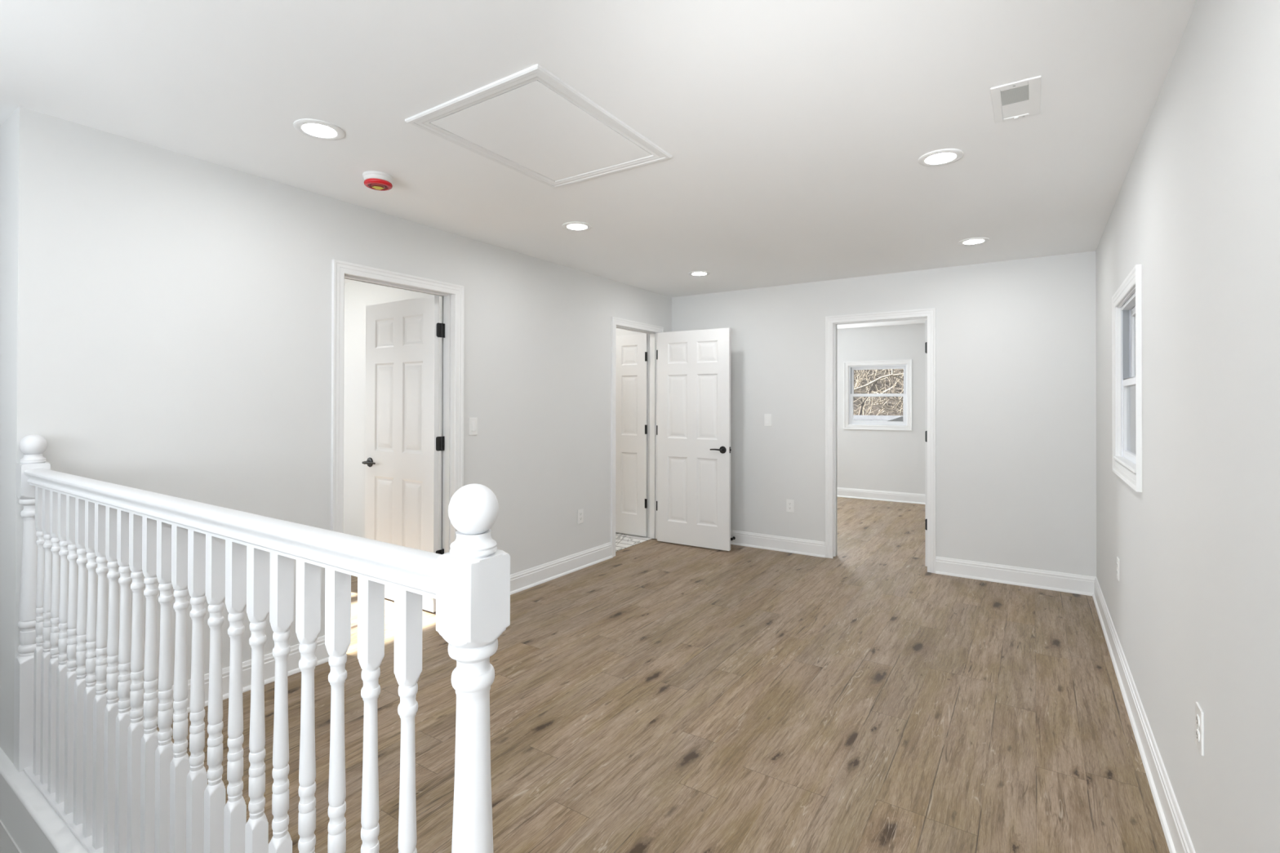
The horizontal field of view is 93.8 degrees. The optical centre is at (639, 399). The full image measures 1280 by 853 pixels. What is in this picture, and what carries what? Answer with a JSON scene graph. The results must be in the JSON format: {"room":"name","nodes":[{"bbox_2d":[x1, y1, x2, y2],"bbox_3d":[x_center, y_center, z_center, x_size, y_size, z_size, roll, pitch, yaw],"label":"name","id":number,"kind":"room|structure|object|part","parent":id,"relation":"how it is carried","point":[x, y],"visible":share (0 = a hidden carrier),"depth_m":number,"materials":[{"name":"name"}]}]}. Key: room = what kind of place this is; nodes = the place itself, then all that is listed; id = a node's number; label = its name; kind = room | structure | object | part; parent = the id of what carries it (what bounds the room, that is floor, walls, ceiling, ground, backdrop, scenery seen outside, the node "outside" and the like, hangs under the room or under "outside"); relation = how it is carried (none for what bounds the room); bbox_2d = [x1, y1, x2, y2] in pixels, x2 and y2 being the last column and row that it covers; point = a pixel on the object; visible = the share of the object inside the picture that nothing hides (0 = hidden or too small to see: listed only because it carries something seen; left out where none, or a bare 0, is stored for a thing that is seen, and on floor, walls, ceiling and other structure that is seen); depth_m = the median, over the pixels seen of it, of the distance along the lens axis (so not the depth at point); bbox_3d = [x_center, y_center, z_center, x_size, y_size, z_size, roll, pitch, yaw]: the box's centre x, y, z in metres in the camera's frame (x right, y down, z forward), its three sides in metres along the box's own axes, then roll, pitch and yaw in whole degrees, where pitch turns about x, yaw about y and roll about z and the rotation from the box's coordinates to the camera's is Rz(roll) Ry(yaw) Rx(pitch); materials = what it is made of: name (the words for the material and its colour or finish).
{"room":"upstairs landing","nodes":[
{"label":"upstairs landing","id":0,"kind":"room"},
{"bbox_2d":[0,115,21,852],"bbox_3d":[-1.841,1.493,1.946,3.980,5.140,0.139,0,0,33],"label":"wall","id":1,"kind":"structure","parent":0,"point":[6,127],"depth_m":2.29,"materials":[{"name":"paint"}]},
{"bbox_2d":[6,106,671,764],"bbox_3d":[-0.995,0.158,4.247,0.116,2.440,4.851,0,0,33],"label":"wall","id":2,"kind":"structure","parent":0,"point":[171,311],"depth_m":2.79,"materials":[{"name":"paint"}]},
{"bbox_2d":[130,542,613,720],"bbox_3d":[-0.939,1.311,4.199,0.026,0.133,4.596,0,0,33],"label":"baseboard","id":3,"kind":"structure","parent":2,"relation":"attached to","point":[522,580],"depth_m":4.27,"materials":[{"name":"wood"}]},
{"bbox_2d":[330,259,464,553],"bbox_3d":[-1.446,0.317,3.562,0.154,2.113,0.866,0,0,33],"label":"door frame","id":4,"kind":"structure","parent":2,"relation":"attached to","point":[452,295],"depth_m":3.83,"materials":[{"name":"wood"}]},
{"bbox_2d":[361,295,444,612],"bbox_3d":[-1.624,0.348,4.059,0.780,2.030,0.156,0,0,33],"label":"door","id":5,"kind":"structure","parent":2,"relation":"in","point":[402,442],"depth_m":4.01,"materials":[{"name":"wood"}]},
{"bbox_3d":[-1.875,0.441,4.165,0.125,0.027,0.058,0,0,33],"label":"handle","id":6,"kind":"part","parent":5,"relation":"part of","materials":[{"name":"black metal"}]},
{"bbox_3d":[-1.903,0.442,4.212,0.067,0.067,0.010,0,0,33],"label":"rose plate","id":7,"kind":"part","parent":5,"relation":"part of","materials":[{"name":"black metal"}]},
{"bbox_2d":[468,417,477,435],"bbox_3d":[-1.103,0.178,3.966,0.012,0.114,0.070,0,0,33],"label":"light switch","id":8,"kind":"object","parent":2,"relation":"attached to","point":[473,422],"visible":1,"depth_m":3.96,"materials":[{"name":"white plastic"}]},
{"bbox_2d":[577,508,583,524],"bbox_3d":[-0.486,0.957,4.904,0.008,0.114,0.070,0,0,33],"label":"power outlet","id":9,"kind":"object","parent":2,"relation":"attached to","point":[580,512],"visible":1,"depth_m":4.90,"materials":[{"name":"white plastic"}]},
{"bbox_2d":[610,316,663,556],"bbox_3d":[-0.067,0.331,5.654,0.154,2.113,0.866,0,0,33],"label":"door frame","id":10,"kind":"structure","parent":2,"relation":"attached to","point":[652,331],"depth_m":5.95,"materials":[{"name":"wood"}]},
{"bbox_2d":[656,327,731,551],"bbox_3d":[0.499,0.361,5.654,0.778,2.030,0.150,0,0,32],"label":"door","id":11,"kind":"structure","parent":2,"relation":"in","point":[693,427],"depth_m":5.62,"materials":[{"name":"wood"}]},
{"bbox_3d":[0.701,0.460,5.472,0.125,0.027,0.058,0,0,32],"label":"handle","id":12,"kind":"part","parent":11,"relation":"part of","materials":[{"name":"black metal"}]},
{"bbox_3d":[0.755,0.460,5.466,0.067,0.067,0.010,0,0,32],"label":"rose plate","id":13,"kind":"part","parent":11,"relation":"part of","materials":[{"name":"black metal"}]},
{"bbox_2d":[343,280,441,550],"bbox_3d":[-2.517,0.161,5.381,3.675,2.440,0.100,0,0,33],"label":"wall","id":14,"kind":"structure","parent":0,"point":[357,295],"depth_m":5.32,"materials":[{"name":"paint"}]},
{"bbox_2d":[0,0,1196,328],"bbox_3d":[-0.952,-1.121,4.497,7.566,0.120,11.550,0,0,33],"label":"ceiling","id":15,"kind":"structure","parent":0,"point":[796,133],"depth_m":2.19,"materials":[{"name":"paint"}]},
{"bbox_2d":[293,118,344,140],"bbox_3d":[-1.272,-1.069,2.376,0.180,0.008,0.180,0,0,33],"label":"recessed light","id":16,"kind":"object","parent":15,"relation":"in","point":[313,128],"visible":1,"depth_m":2.37,"materials":[{"name":"white plastic"}]},
{"bbox_2d":[302,123,336,136],"bbox_3d":[-1.272,-1.071,2.376,0.121,0.003,0.121,0,0,33],"label":"diffuser","id":17,"kind":"object","parent":16,"relation":"attached to","point":[308,129],"depth_m":2.38,"materials":[{"name":"white plastic"}]},
{"bbox_2d":[362,170,393,191],"bbox_3d":[-1.255,-1.044,2.869,0.136,0.054,0.136,0,0,33],"label":"smoke detector","id":18,"kind":"object","parent":15,"relation":"attached to","point":[373,180],"visible":1,"depth_m":2.83,"materials":[{"name":"white plastic"}]},
{"bbox_2d":[404,63,672,188],"bbox_3d":[-0.379,-1.065,2.458,0.687,0.011,0.852,0,0,33],"label":"attic hatch","id":19,"kind":"object","parent":15,"relation":"attached to","point":[529,122],"visible":1,"depth_m":2.37,"materials":[{"name":"wood"}]},
{"bbox_3d":[-0.379,-1.069,2.458,0.555,0.004,0.720,0,0,33],"label":"hatch panel","id":20,"kind":"part","parent":19,"relation":"part of","materials":[{"name":"paint"}]},
{"bbox_2d":[562,221,591,231],"bbox_3d":[-0.385,-1.060,3.668,0.180,0.008,0.180,0,0,33],"label":"recessed light","id":21,"kind":"object","parent":15,"relation":"in","point":[573,225],"visible":1,"depth_m":3.65,"materials":[{"name":"white plastic"}]},
{"bbox_2d":[567,223,586,229],"bbox_3d":[-0.385,-1.062,3.668,0.121,0.003,0.121,0,0,33],"label":"diffuser","id":22,"kind":"object","parent":21,"relation":"attached to","point":[570,226],"depth_m":3.67,"materials":[{"name":"white plastic"}]},
{"bbox_2d":[688,271,710,275],"bbox_3d":[0.494,-1.051,4.998,0.180,0.008,0.180,0,0,33],"label":"recessed light","id":23,"kind":"object","parent":15,"relation":"in","point":[694,273],"visible":1,"depth_m":4.99,"materials":[{"name":"white plastic"}]},
{"bbox_2d":[692,272,706,275],"bbox_3d":[0.495,-1.052,4.998,0.121,0.003,0.121,0,0,33],"label":"diffuser","id":24,"kind":"object","parent":23,"relation":"attached to","point":[693,273],"depth_m":5.01,"materials":[{"name":"white plastic"}]},
{"bbox_2d":[917,148,963,166],"bbox_3d":[1.321,-1.062,2.632,0.180,0.008,0.180,0,0,33],"label":"recessed light","id":25,"kind":"object","parent":15,"relation":"in","point":[944,156],"visible":1,"depth_m":2.62,"materials":[{"name":"white plastic"}]},
{"bbox_2d":[925,152,955,163],"bbox_3d":[1.321,-1.064,2.632,0.121,0.003,0.121,0,0,33],"label":"diffuser","id":26,"kind":"object","parent":25,"relation":"attached to","point":[936,157],"depth_m":2.63,"materials":[{"name":"white plastic"}]},
{"bbox_2d":[958,237,989,245],"bbox_3d":[2.223,-1.053,3.989,0.180,0.008,0.180,0,0,33],"label":"recessed light","id":27,"kind":"object","parent":15,"relation":"in","point":[973,241],"visible":1,"depth_m":3.98,"materials":[{"name":"white plastic"}]},
{"bbox_2d":[963,239,983,244],"bbox_3d":[2.223,-1.054,3.989,0.121,0.003,0.121,0,0,33],"label":"diffuser","id":28,"kind":"object","parent":27,"relation":"attached to","point":[966,241],"depth_m":3.98,"materials":[{"name":"white plastic"}]},
{"bbox_2d":[990,75,1041,123],"bbox_3d":[1.344,-1.064,2.138,0.146,0.010,0.306,0,0,33],"label":"ceiling vent","id":29,"kind":"object","parent":15,"relation":"in","point":[1019,99],"visible":1,"depth_m":2.12,"materials":[{"name":"white plastic"}]},
{"bbox_3d":[1.378,-1.066,2.194,0.082,0.004,0.118,0,0,33],"label":"damper plate","id":30,"kind":"part","parent":29,"relation":"part of","materials":[{"name":"white plastic"}]},
{"bbox_2d":[615,328,648,537],"bbox_3d":[-0.511,0.171,6.473,1.525,2.440,0.100,0,0,33],"label":"wall","id":31,"kind":"structure","parent":0,"point":[619,331],"depth_m":6.18,"materials":[{"name":"paint"}]},
{"bbox_2d":[615,333,648,536],"bbox_3d":[-0.221,0.355,6.194,0.723,2.030,0.150,0,0,33],"label":"door","id":32,"kind":"structure","parent":31,"relation":"in","point":[632,350],"depth_m":6.08,"materials":[{"name":"wood"}]},
{"bbox_2d":[615,533,651,551],"bbox_3d":[-0.820,1.385,5.964,1.565,0.004,1.075,0,0,33],"label":"floor tile","id":33,"kind":"structure","parent":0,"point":[623,541],"depth_m":5.88,"materials":[{"name":"white tile"}]},
{"bbox_2d":[156,497,1169,852],"bbox_3d":[-0.957,1.474,4.482,7.266,0.190,11.250,0,0,33],"label":"floor","id":34,"kind":"structure","parent":0,"point":[653,696],"depth_m":2.58,"materials":[{"name":"brown wood"}]},
{"bbox_2d":[0,747,88,852],"bbox_3d":[-1.821,1.443,1.905,3.860,0.220,0.115,0,0,33],"label":"baseboard","id":35,"kind":"structure","parent":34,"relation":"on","point":[34,826],"depth_m":2.01,"materials":[{"name":"wood"}]},
{"bbox_2d":[13,435,510,852],"bbox_3d":[-1.240,0.730,1.543,2.447,1.205,0.076,0,0,33],"label":"stair railing","id":36,"kind":"object","parent":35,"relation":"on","point":[119,784],"visible":1,"depth_m":1.36,"materials":[{"name":"wood"}]},
{"bbox_3d":[-2.230,0.784,2.195,0.076,1.100,0.076,0,0,33],"label":"newel post","id":37,"kind":"part","parent":36,"relation":"part of","materials":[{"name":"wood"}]},
{"bbox_3d":[-1.241,1.327,1.540,2.294,0.010,0.056,0,0,33],"label":"shoe rail","id":38,"kind":"part","parent":36,"relation":"part of","materials":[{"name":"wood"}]},
{"bbox_3d":[-1.239,0.278,1.546,2.296,0.058,0.063,0,0,33],"label":"handrail","id":39,"kind":"part","parent":36,"relation":"part of","materials":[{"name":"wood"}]},
{"bbox_3d":[-0.250,0.780,0.891,0.076,1.100,0.076,0,0,33],"label":"newel post","id":40,"kind":"part","parent":36,"relation":"part of","materials":[{"name":"wood"}]},
{"bbox_2d":[836,323,924,493],"bbox_3d":[3.371,0.190,8.466,4.716,2.440,0.150,0,0,33],"label":"wall","id":41,"kind":"structure","parent":0,"point":[885,460],"depth_m":8.36,"materials":[{"name":"paint"}]},
{"bbox_2d":[844,359,911,431],"bbox_3d":[3.366,-0.061,8.459,0.908,0.974,0.169,0,0,33],"label":"window","id":42,"kind":"structure","parent":41,"relation":"in","point":[905,364],"depth_m":8.40,"materials":[{"name":"wood"}]},
{"bbox_3d":[3.347,0.129,8.430,0.736,0.424,0.028,0,0,33],"label":"sash","id":43,"kind":"part","parent":42,"relation":"part of","materials":[{"name":"white plastic"}]},
{"bbox_3d":[3.365,-0.252,8.458,0.736,0.424,0.026,0,0,33],"label":"sash","id":44,"kind":"part","parent":42,"relation":"part of","materials":[{"name":"white plastic"}]},
{"bbox_2d":[836,487,924,504],"bbox_3d":[3.299,1.343,8.400,4.466,0.133,0.026,0,0,33],"label":"baseboard","id":45,"kind":"structure","parent":41,"relation":"attached to","point":[903,497],"depth_m":8.35,"materials":[{"name":"wood"}]},
{"bbox_2d":[671,250,1096,577],"bbox_3d":[1.807,0.169,5.237,3.475,2.440,0.116,0,0,33],"label":"wall","id":46,"kind":"structure","parent":0,"point":[1015,340],"depth_m":4.68,"materials":[{"name":"paint"}]},
{"bbox_2d":[764,413,771,426],"bbox_3d":[1.189,0.190,5.566,0.070,0.114,0.012,0,0,33],"label":"light switch","id":47,"kind":"object","parent":46,"relation":"attached to","point":[767,417],"visible":1,"depth_m":5.57,"materials":[{"name":"white plastic"}]},
{"bbox_2d":[786,499,794,512],"bbox_3d":[1.366,0.968,5.447,0.070,0.114,0.008,0,0,33],"label":"power outlet","id":48,"kind":"object","parent":46,"relation":"attached to","point":[789,503],"visible":1,"depth_m":5.44,"materials":[{"name":"white plastic"}]},
{"bbox_2d":[825,307,936,573],"bbox_3d":[2.037,0.329,5.084,0.876,2.120,0.154,0,0,33],"label":"door frame","id":49,"kind":"structure","parent":46,"relation":"attached to","point":[831,322],"depth_m":5.16,"materials":[{"name":"wood"}]},
{"bbox_2d":[730,529,1095,595],"bbox_3d":[1.766,1.322,5.171,3.475,0.133,0.026,0,0,33],"label":"baseboard","id":50,"kind":"structure","parent":46,"relation":"attached to","point":[1003,574],"depth_m":4.61,"materials":[{"name":"wood"}]},
{"bbox_2d":[924,320,927,566],"bbox_3d":[2.581,0.363,5.255,0.150,2.030,0.780,0,0,33],"label":"door","id":51,"kind":"structure","parent":46,"relation":"in","point":[926,322],"depth_m":4.95,"materials":[{"name":"wood"}]},
{"bbox_2d":[1095,0,1279,852],"bbox_3d":[2.183,0.155,2.513,0.150,2.440,11.400,0,0,33],"label":"wall","id":52,"kind":"structure","parent":0,"point":[1193,608],"depth_m":1.49,"materials":[{"name":"paint"}]},
{"bbox_2d":[1116,556,1119,581],"bbox_3d":[2.484,0.880,3.111,0.008,0.114,0.070,0,0,33],"label":"power outlet","id":53,"kind":"object","parent":52,"relation":"attached to","point":[1117,558],"visible":1,"depth_m":3.09,"materials":[{"name":"white plastic"}]},
{"bbox_2d":[1111,264,1142,492],"bbox_3d":[2.343,-0.085,2.774,0.170,0.929,0.896,0,0,33],"label":"window","id":54,"kind":"structure","parent":52,"relation":"in","point":[1126,304],"depth_m":3.02,"materials":[{"name":"wood"}]},
{"bbox_3d":[2.357,-0.086,2.765,0.138,0.796,0.760,0,0,33],"label":"frame","id":55,"kind":"part","parent":54,"relation":"part of","materials":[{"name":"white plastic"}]},
{"bbox_3d":[2.315,0.094,2.791,0.028,0.402,0.724,0,0,33],"label":"sash","id":56,"kind":"part","parent":54,"relation":"part of","materials":[{"name":"white plastic"}]},
{"bbox_3d":[2.315,0.094,2.791,0.004,0.326,0.660,0,0,33],"label":"pane","id":57,"kind":"part","parent":54,"relation":"part of","materials":[{"name":"clear glass"}]},
{"bbox_3d":[2.342,-0.265,2.776,0.026,0.402,0.724,0,0,33],"label":"sash","id":58,"kind":"part","parent":54,"relation":"part of","materials":[{"name":"white plastic"}]},
{"bbox_3d":[2.342,-0.264,2.776,0.004,0.326,0.660,0,0,33],"label":"pane","id":59,"kind":"part","parent":54,"relation":"part of","materials":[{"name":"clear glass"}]},
{"bbox_2d":[1092,577,1195,852],"bbox_3d":[1.089,1.298,1.008,0.026,0.133,7.696,0,0,33],"label":"baseboard","id":60,"kind":"structure","parent":52,"relation":"attached to","point":[1178,839],"depth_m":2.25,"materials":[{"name":"wood"}]},
{"bbox_2d":[1195,702,1204,756],"bbox_3d":[1.475,0.868,1.579,0.008,0.114,0.070,0,0,33],"label":"power outlet","id":61,"kind":"object","parent":52,"relation":"attached to","point":[1199,714],"visible":1,"depth_m":1.57,"materials":[{"name":"white plastic"}]},
{"bbox_2d":[1195,728,1199,742],"bbox_3d":[1.473,0.887,1.580,0.002,0.027,0.034,0,0,33],"label":"receptacle","id":62,"kind":"object","parent":61,"relation":"attached to","point":[1197,731],"depth_m":1.57,"materials":[{"name":"grey plastic"}]},
{"bbox_2d":[1195,714,1199,727],"bbox_3d":[1.473,0.849,1.581,0.002,0.027,0.034,0,0,33],"label":"receptacle","id":63,"kind":"object","parent":61,"relation":"attached to","point":[1197,716],"depth_m":1.57,"materials":[{"name":"grey plastic"}]},
{"label":"outside","id":64,"kind":"structure","parent":0,"visible":0},
{"bbox_3d":[9.615,5.806,14.583,60.000,0.100,85.000,0,0,33],"label":"ground","id":65,"kind":"structure","parent":64,"visible":0},
{"bbox_2d":[853,414,902,421],"bbox_3d":[4.366,3.021,11.892,11.800,5.420,3.100,0,0,33],"label":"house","id":66,"kind":"structure","parent":65,"relation":"on","point":[862,418],"depth_m":11.69,"materials":[{"name":"white"}]},
{"bbox_2d":[853,368,903,415],"bbox_3d":[5.605,2.194,13.867,2.308,7.103,0.380,0,0,33],"label":"limb","id":67,"kind":"object","parent":65,"relation":"on","point":[874,382],"visible":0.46,"depth_m":13.93,"materials":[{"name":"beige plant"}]},
{"bbox_3d":[5.312,2.648,14.098,0.137,6.195,0.628,0,0,-35],"label":"stem","id":68,"kind":"part","parent":67,"relation":"part of","materials":[{"name":"brown plant"}]},
{"bbox_2d":[888,416,902,421],"bbox_3d":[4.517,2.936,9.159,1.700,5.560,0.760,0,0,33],"label":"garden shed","id":69,"kind":"object","parent":65,"relation":"on","point":[900,419],"visible":0.1,"depth_m":9.11,"materials":[{"name":"grey"}]},
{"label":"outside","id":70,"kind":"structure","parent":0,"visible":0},
{"bbox_2d":[853,368,903,415],"bbox_3d":[10.813,-3.137,26.877,40.500,19.132,18.750,0,0,33],"label":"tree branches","id":71,"kind":"object","parent":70,"point":[878,384],"depth_m":24.17,"materials":[{"name":"brown plant"}]},
{"bbox_2d":[853,369,877,415],"bbox_3d":[7.527,-0.765,20.382,2.750,9.519,3.793,0,0,-28],"label":"bare tree","id":72,"kind":"object","parent":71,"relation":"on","point":[858,381],"visible":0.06,"depth_m":19.95,"materials":[{"name":"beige plant"}]},
{"bbox_2d":[853,368,903,415],"bbox_3d":[9.832,-1.024,23.551,11.110,5.677,4.108,0,0,33],"label":"thicket","id":73,"kind":"object","parent":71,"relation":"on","point":[857,374],"visible":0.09,"depth_m":23.30,"materials":[{"name":"brown plant"}]}
]}

